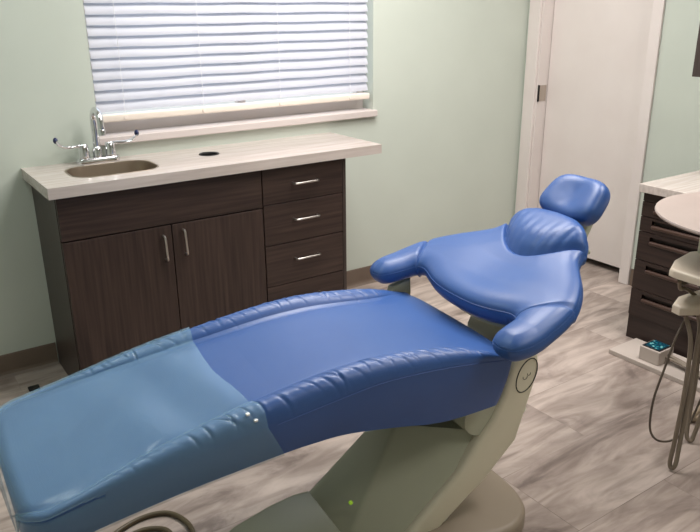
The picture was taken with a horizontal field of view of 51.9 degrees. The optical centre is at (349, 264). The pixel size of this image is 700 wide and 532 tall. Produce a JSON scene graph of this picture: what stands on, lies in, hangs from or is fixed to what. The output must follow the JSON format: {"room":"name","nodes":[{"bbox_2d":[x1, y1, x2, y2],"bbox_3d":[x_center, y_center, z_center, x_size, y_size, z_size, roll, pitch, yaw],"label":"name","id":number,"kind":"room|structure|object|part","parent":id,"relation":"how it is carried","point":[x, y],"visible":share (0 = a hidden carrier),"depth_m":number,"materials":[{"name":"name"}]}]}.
{"room":"dental clinic","nodes":[
{"label":"dental clinic","id":0,"kind":"room"},
{"bbox_2d":[0,0,529,360],"bbox_3d":[-0.714,-0.958,3.338,4.874,2.600,0.140,-13,23,-32],"label":"wall","id":1,"kind":"structure","parent":0,"point":[445,83],"depth_m":3.97,"materials":[{"name":"paint"}]},
{"bbox_2d":[0,265,376,378],"bbox_3d":[-0.790,0.272,3.608,4.554,0.103,0.022,-13,23,-32],"label":"baseboard","id":2,"kind":"structure","parent":1,"relation":"attached to","point":[43,356],"depth_m":3.22,"materials":[{"name":"wood"}]},
{"bbox_2d":[83,0,362,132],"bbox_3d":[-0.550,-1.259,3.410,1.470,1.124,0.040,-13,23,-32],"label":"window","id":3,"kind":"structure","parent":1,"relation":"in","point":[141,124],"depth_m":3.53,"materials":[{"name":"white paint"}]},
{"bbox_2d":[83,0,368,122],"bbox_3d":[-0.506,-1.285,3.323,1.444,1.114,0.060,-13,23,-32],"label":"window blind","id":4,"kind":"object","parent":3,"relation":"attached to","point":[211,51],"visible":1,"depth_m":3.36,"materials":[{"name":"white plastic"}]},
{"bbox_3d":[-0.990,-1.121,2.997,0.002,1.020,0.002,-13,23,-32],"label":"ladder cord","id":5,"kind":"part","parent":4,"relation":"part of","materials":[{"name":"white fabric"}]},
{"bbox_3d":[-0.686,-1.193,3.194,0.002,1.020,0.002,-13,23,-32],"label":"ladder cord","id":6,"kind":"part","parent":4,"relation":"part of","materials":[{"name":"white fabric"}]},
{"bbox_3d":[-0.502,-0.775,3.505,1.444,0.032,0.052,-13,23,-32],"label":"rail","id":7,"kind":"part","parent":4,"relation":"part of","materials":[{"name":"beige plastic"}]},
{"bbox_3d":[-0.348,-1.274,3.412,0.002,1.020,0.002,-13,23,-32],"label":"ladder cord","id":8,"kind":"part","parent":4,"relation":"part of","materials":[{"name":"white fabric"}]},
{"bbox_2d":[99,108,377,145],"bbox_3d":[-0.499,-0.692,3.541,1.494,0.035,0.123,-13,23,-32],"label":"trim","id":9,"kind":"structure","parent":1,"relation":"attached to","point":[317,117],"depth_m":3.46,"materials":[{"name":"grey paint"}]},
{"bbox_2d":[0,258,699,531],"bbox_3d":[0.867,1.037,1.722,5.174,0.100,5.750,-13,23,-32],"label":"floor","id":10,"kind":"structure","parent":0,"point":[583,456],"depth_m":2.58,"materials":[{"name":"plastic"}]},
{"bbox_2d":[28,384,39,391],"bbox_3d":[-1.341,0.522,3.050,0.045,0.014,0.030,-13,23,-32],"label":"clip","id":11,"kind":"object","parent":10,"relation":"on","point":[34,387],"visible":1,"depth_m":3.04,"materials":[{"name":"black plastic"}]},
{"bbox_2d":[133,526,171,531],"bbox_3d":[-0.649,0.858,2.088,0.296,0.016,0.277,-2,20,-4],"label":"cord","id":12,"kind":"object","parent":10,"relation":"on","point":[148,528],"visible":1,"depth_m":2.21,"materials":[{"name":"brown plastic"}]},
{"bbox_2d":[114,510,195,531],"bbox_3d":[-0.503,0.828,2.169,0.629,0.016,0.289,-4,20,-10],"label":"cord","id":13,"kind":"object","parent":10,"relation":"on","point":[178,516],"visible":1,"depth_m":2.25,"materials":[{"name":"brown plastic"}]},
{"bbox_2d":[31,158,346,377],"bbox_3d":[-0.665,-0.025,3.314,1.307,0.857,0.447,-13,23,-32],"label":"base cabinet","id":14,"kind":"object","parent":10,"relation":"on","point":[127,270],"visible":0.77,"depth_m":3.05,"materials":[{"name":"black wood"}]},
{"bbox_3d":[-1.210,0.095,2.990,0.018,0.857,0.399,-13,23,-32],"label":"panel","id":15,"kind":"part","parent":14,"relation":"part of","materials":[{"name":"brown wood"}]},
{"bbox_3d":[-0.919,0.142,2.950,0.432,0.566,0.018,-13,23,-32],"label":"door","id":16,"kind":"part","parent":14,"relation":"part of","materials":[{"name":"brown wood"}]},
{"bbox_3d":[-0.572,-0.035,3.166,1.271,0.739,0.012,-13,23,-32],"label":"frame","id":17,"kind":"part","parent":14,"relation":"part of","materials":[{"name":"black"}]},
{"bbox_3d":[-0.759,-0.068,2.963,0.013,0.114,0.030,-13,23,-32],"label":"handle","id":18,"kind":"part","parent":14,"relation":"part of","materials":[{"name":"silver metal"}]},
{"bbox_3d":[-0.687,-0.095,3.005,0.013,0.116,0.030,-13,23,-32],"label":"handle","id":19,"kind":"part","parent":14,"relation":"part of","materials":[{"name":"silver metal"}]},
{"bbox_2d":[21,132,381,199],"bbox_3d":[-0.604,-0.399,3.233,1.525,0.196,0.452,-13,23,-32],"label":"countertop","id":20,"kind":"structure","parent":14,"relation":"on","point":[51,181],"depth_m":3.10,"materials":[{"name":"laminate"}]},
{"bbox_2d":[53,107,138,164],"bbox_3d":[-1.054,-0.542,3.008,0.357,0.238,0.148,-13,23,-32],"label":"faucet","id":21,"kind":"object","parent":20,"relation":"on","point":[96,118],"visible":1,"depth_m":3.03,"materials":[{"name":"silver metal"}]},
{"bbox_3d":[-1.168,-0.503,2.982,0.034,0.050,0.125,14,24,35],"label":"wing handle","id":22,"kind":"part","parent":21,"relation":"part of","materials":[{"name":"silver metal"}]},
{"bbox_3d":[-1.125,-0.478,3.036,0.048,0.064,0.047,-13,23,-32],"label":"handle","id":23,"kind":"part","parent":21,"relation":"part of","materials":[{"name":"silver metal"}]},
{"bbox_3d":[-1.051,-0.549,3.001,0.040,0.220,0.138,-13,23,-32],"label":"spout","id":24,"kind":"part","parent":21,"relation":"part of","materials":[{"name":"silver metal"}]},
{"bbox_3d":[-1.079,-0.453,3.079,0.184,0.022,0.060,-13,23,-32],"label":"deck plate","id":25,"kind":"part","parent":21,"relation":"part of","materials":[{"name":"silver metal"}]},
{"bbox_3d":[-1.033,-0.500,3.095,0.048,0.064,0.047,-13,23,-32],"label":"handle","id":26,"kind":"part","parent":21,"relation":"part of","materials":[{"name":"silver metal"}]},
{"bbox_3d":[-0.979,-0.548,3.105,0.125,0.050,0.034,-6,20,-15],"label":"wing handle","id":27,"kind":"part","parent":21,"relation":"part of","materials":[{"name":"silver metal"}]},
{"bbox_2d":[64,160,158,177],"bbox_3d":[-0.974,-0.313,2.980,0.359,0.180,0.249,-13,23,-32],"label":"sink basin","id":28,"kind":"object","parent":20,"relation":"in","point":[128,166],"visible":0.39,"depth_m":3.05,"materials":[{"name":"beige metal"}]},
{"bbox_3d":[-0.564,0.058,3.180,0.422,0.566,0.018,-13,23,-32],"label":"door","id":29,"kind":"part","parent":14,"relation":"part of","materials":[{"name":"brown wood"}]},
{"bbox_3d":[-0.216,-0.382,3.280,0.422,0.161,0.018,-13,23,-32],"label":"drawer","id":30,"kind":"part","parent":14,"relation":"part of","materials":[{"name":"brown wood"}]},
{"bbox_3d":[-0.214,-0.213,3.340,0.422,0.188,0.018,-13,23,-32],"label":"drawer","id":31,"kind":"part","parent":14,"relation":"part of","materials":[{"name":"brown wood"}]},
{"bbox_3d":[-0.213,-0.029,3.406,0.422,0.195,0.018,-13,23,-32],"label":"drawer","id":32,"kind":"part","parent":14,"relation":"part of","materials":[{"name":"brown wood"}]},
{"bbox_3d":[-0.211,0.153,3.471,0.422,0.185,0.018,-13,23,-32],"label":"drawer","id":33,"kind":"part","parent":14,"relation":"part of","materials":[{"name":"brown wood"}]},
{"bbox_3d":[-0.198,-0.378,3.263,0.136,0.009,0.030,-13,23,-32],"label":"handle","id":34,"kind":"part","parent":14,"relation":"part of","materials":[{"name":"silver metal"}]},
{"bbox_3d":[-0.197,-0.220,3.320,0.136,0.009,0.030,-13,23,-32],"label":"handle","id":35,"kind":"part","parent":14,"relation":"part of","materials":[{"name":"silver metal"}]},
{"bbox_3d":[-0.196,-0.041,3.383,0.136,0.009,0.030,-13,23,-32],"label":"handle","id":36,"kind":"part","parent":14,"relation":"part of","materials":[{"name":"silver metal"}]},
{"bbox_3d":[-0.143,-0.155,3.669,0.018,0.857,0.417,-13,23,-32],"label":"panel","id":37,"kind":"part","parent":14,"relation":"part of","materials":[{"name":"brown wood"}]},
{"bbox_2d":[0,174,609,531],"bbox_3d":[-0.006,0.337,2.069,1.830,1.000,0.760,-11,22,-27],"label":"dental chair","id":38,"kind":"object","parent":10,"relation":"on","point":[438,400],"visible":1,"depth_m":1.95,"materials":[{"name":"blue leather"}]},
{"bbox_3d":[-0.234,0.297,1.924,1.313,0.161,0.503,-11,22,-27],"label":"seat panel","id":39,"kind":"part","parent":38,"relation":"part of","materials":[{"name":"blue leather"}]},
{"bbox_2d":[245,412,257,421],"bbox_3d":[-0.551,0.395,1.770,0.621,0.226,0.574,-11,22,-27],"label":"button","id":40,"kind":"object","parent":38,"relation":"on","point":[247,413],"visible":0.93,"depth_m":1.62,"materials":[{"name":"white"}]},
{"bbox_3d":[0.174,0.621,2.204,0.706,0.348,0.274,-11,22,-27],"label":"lift arm","id":41,"kind":"part","parent":38,"relation":"part of","materials":[{"name":"beige paint"}]},
{"bbox_3d":[0.499,0.003,2.242,0.423,0.221,0.690,-11,22,-27],"label":"backrest","id":42,"kind":"part","parent":38,"relation":"part of","materials":[{"name":"blue leather"}]},
{"bbox_2d":[506,208,586,255],"bbox_3d":[0.599,-0.101,2.265,0.176,0.118,0.336,-11,22,-27],"label":"cushion","id":43,"kind":"object","parent":38,"relation":"on","point":[531,231],"depth_m":2.22,"materials":[{"name":"blue leather"}]},
{"bbox_3d":[0.720,-0.112,2.331,0.171,0.180,0.057,-11,22,-27],"label":"headrest arm","id":44,"kind":"part","parent":38,"relation":"part of","materials":[{"name":"beige paint"}]},
{"bbox_2d":[609,338,699,391],"bbox_3d":[1.554,0.509,3.009,0.207,0.022,0.958,-13,23,-32],"label":"floor plate","id":45,"kind":"object","parent":10,"relation":"on","point":[628,351],"visible":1,"depth_m":3.20,"materials":[{"name":"white plastic"}]},
{"bbox_2d":[639,339,673,365],"bbox_3d":[1.368,0.390,3.212,0.110,0.070,0.098,-13,23,-32],"label":"control box","id":46,"kind":"object","parent":45,"relation":"on","point":[654,352],"visible":0.82,"depth_m":3.18,"materials":[{"name":"white plastic"}]},
{"bbox_2d":[665,356,699,377],"bbox_3d":[1.574,0.511,2.908,0.028,0.029,0.676,-13,23,-31],"label":"cable","id":47,"kind":"object","parent":45,"relation":"on","point":[670,359],"visible":0.65,"depth_m":3.12,"materials":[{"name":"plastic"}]},
{"bbox_2d":[670,355,699,374],"bbox_3d":[1.585,0.505,2.915,0.029,0.036,0.677,-13,23,-30],"label":"cable","id":48,"kind":"object","parent":45,"relation":"on","point":[671,356],"visible":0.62,"depth_m":3.14,"materials":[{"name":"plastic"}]},
{"bbox_2d":[626,193,699,358],"bbox_3d":[2.062,0.175,2.891,0.618,0.722,1.678,-13,23,-32],"label":"base cabinet","id":49,"kind":"object","parent":10,"relation":"on","point":[654,292],"visible":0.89,"depth_m":3.29,"materials":[{"name":"brown wood"}]},
{"bbox_3d":[1.518,-0.178,3.052,0.020,0.067,0.615,-13,23,-32],"label":"drawer","id":50,"kind":"part","parent":49,"relation":"part of","materials":[{"name":"brown wood"}]},
{"bbox_3d":[1.518,-0.232,3.034,0.018,0.042,0.615,-13,23,-32],"label":"rail panel","id":51,"kind":"part","parent":49,"relation":"part of","materials":[{"name":"brown wood"}]},
{"bbox_3d":[1.525,0.371,3.250,0.014,0.120,0.615,-13,23,-32],"label":"rail panel","id":52,"kind":"part","parent":49,"relation":"part of","materials":[{"name":"brown wood"}]},
{"bbox_3d":[1.522,0.250,3.205,0.020,0.132,0.615,-13,23,-32],"label":"drawer","id":53,"kind":"part","parent":49,"relation":"part of","materials":[{"name":"brown wood"}]},
{"bbox_3d":[1.520,0.119,3.158,0.020,0.141,0.615,-13,23,-32],"label":"drawer","id":54,"kind":"part","parent":49,"relation":"part of","materials":[{"name":"brown wood"}]},
{"bbox_3d":[1.519,-0.014,3.111,0.020,0.135,0.615,-13,23,-32],"label":"drawer","id":55,"kind":"part","parent":49,"relation":"part of","materials":[{"name":"brown wood"}]},
{"bbox_3d":[1.519,-0.112,3.076,0.020,0.067,0.615,-13,23,-32],"label":"drawer","id":56,"kind":"part","parent":49,"relation":"part of","materials":[{"name":"brown wood"}]},
{"bbox_2d":[639,170,699,196],"bbox_3d":[2.049,-0.183,2.763,0.638,0.038,1.690,-13,23,-32],"label":"countertop","id":57,"kind":"structure","parent":49,"relation":"on","point":[689,182],"depth_m":3.22,"materials":[{"name":"laminate"}]},
{"bbox_2d":[649,192,699,469],"bbox_3d":[1.398,0.253,2.494,0.751,0.853,0.773,-13,23,-32],"label":"dental delivery unit","id":58,"kind":"object","parent":10,"relation":"on","point":[682,211],"visible":1,"depth_m":2.44,"materials":[{"name":"beige paint"}]},
{"bbox_2d":[655,192,699,234],"bbox_3d":[1.394,-0.154,2.391,0.708,0.016,0.708,-13,23,-32],"label":"tray","id":59,"kind":"object","parent":58,"relation":"on","point":[682,211],"depth_m":2.46,"materials":[{"name":"white plastic"}]},
{"bbox_2d":[514,0,699,281],"bbox_3d":[2.675,-0.638,2.360,0.140,2.600,5.400,-13,23,-32],"label":"wall","id":60,"kind":"structure","parent":0,"point":[673,144],"depth_m":3.69,"materials":[{"name":"paint"}]},
{"bbox_2d":[515,0,665,284],"bbox_3d":[1.401,-1.032,4.168,0.158,2.150,0.890,-13,23,-32],"label":"trim","id":61,"kind":"structure","parent":60,"relation":"attached to","point":[541,13],"depth_m":4.32,"materials":[{"name":"white paint"}]},
{"bbox_2d":[537,0,652,267],"bbox_3d":[1.408,-1.006,4.169,0.125,2.011,0.716,-13,23,-32],"label":"door","id":62,"kind":"structure","parent":60,"relation":"in","point":[598,54],"depth_m":4.20,"materials":[{"name":"white paint"}]},
{"bbox_3d":[1.190,-1.064,4.448,0.063,0.095,0.004,-13,23,-32],"label":"strike plate","id":63,"kind":"part","parent":62,"relation":"part of","materials":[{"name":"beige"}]},
{"bbox_2d":[629,269,633,285],"bbox_3d":[2.883,0.679,2.384,0.008,0.100,4.485,-13,23,-32],"label":"baseboard","id":64,"kind":"structure","parent":60,"relation":"attached to","point":[632,270],"depth_m":4.12,"materials":[{"name":"rubber"}]},
{"bbox_2d":[692,25,699,76],"bbox_3d":[2.162,-1.026,2.550,0.348,0.788,1.690,-13,23,-32],"label":"upper cabinet","id":65,"kind":"object","parent":60,"relation":"attached to","point":[696,67],"visible":1,"depth_m":3.21,"materials":[{"name":"brown wood"}]}
]}

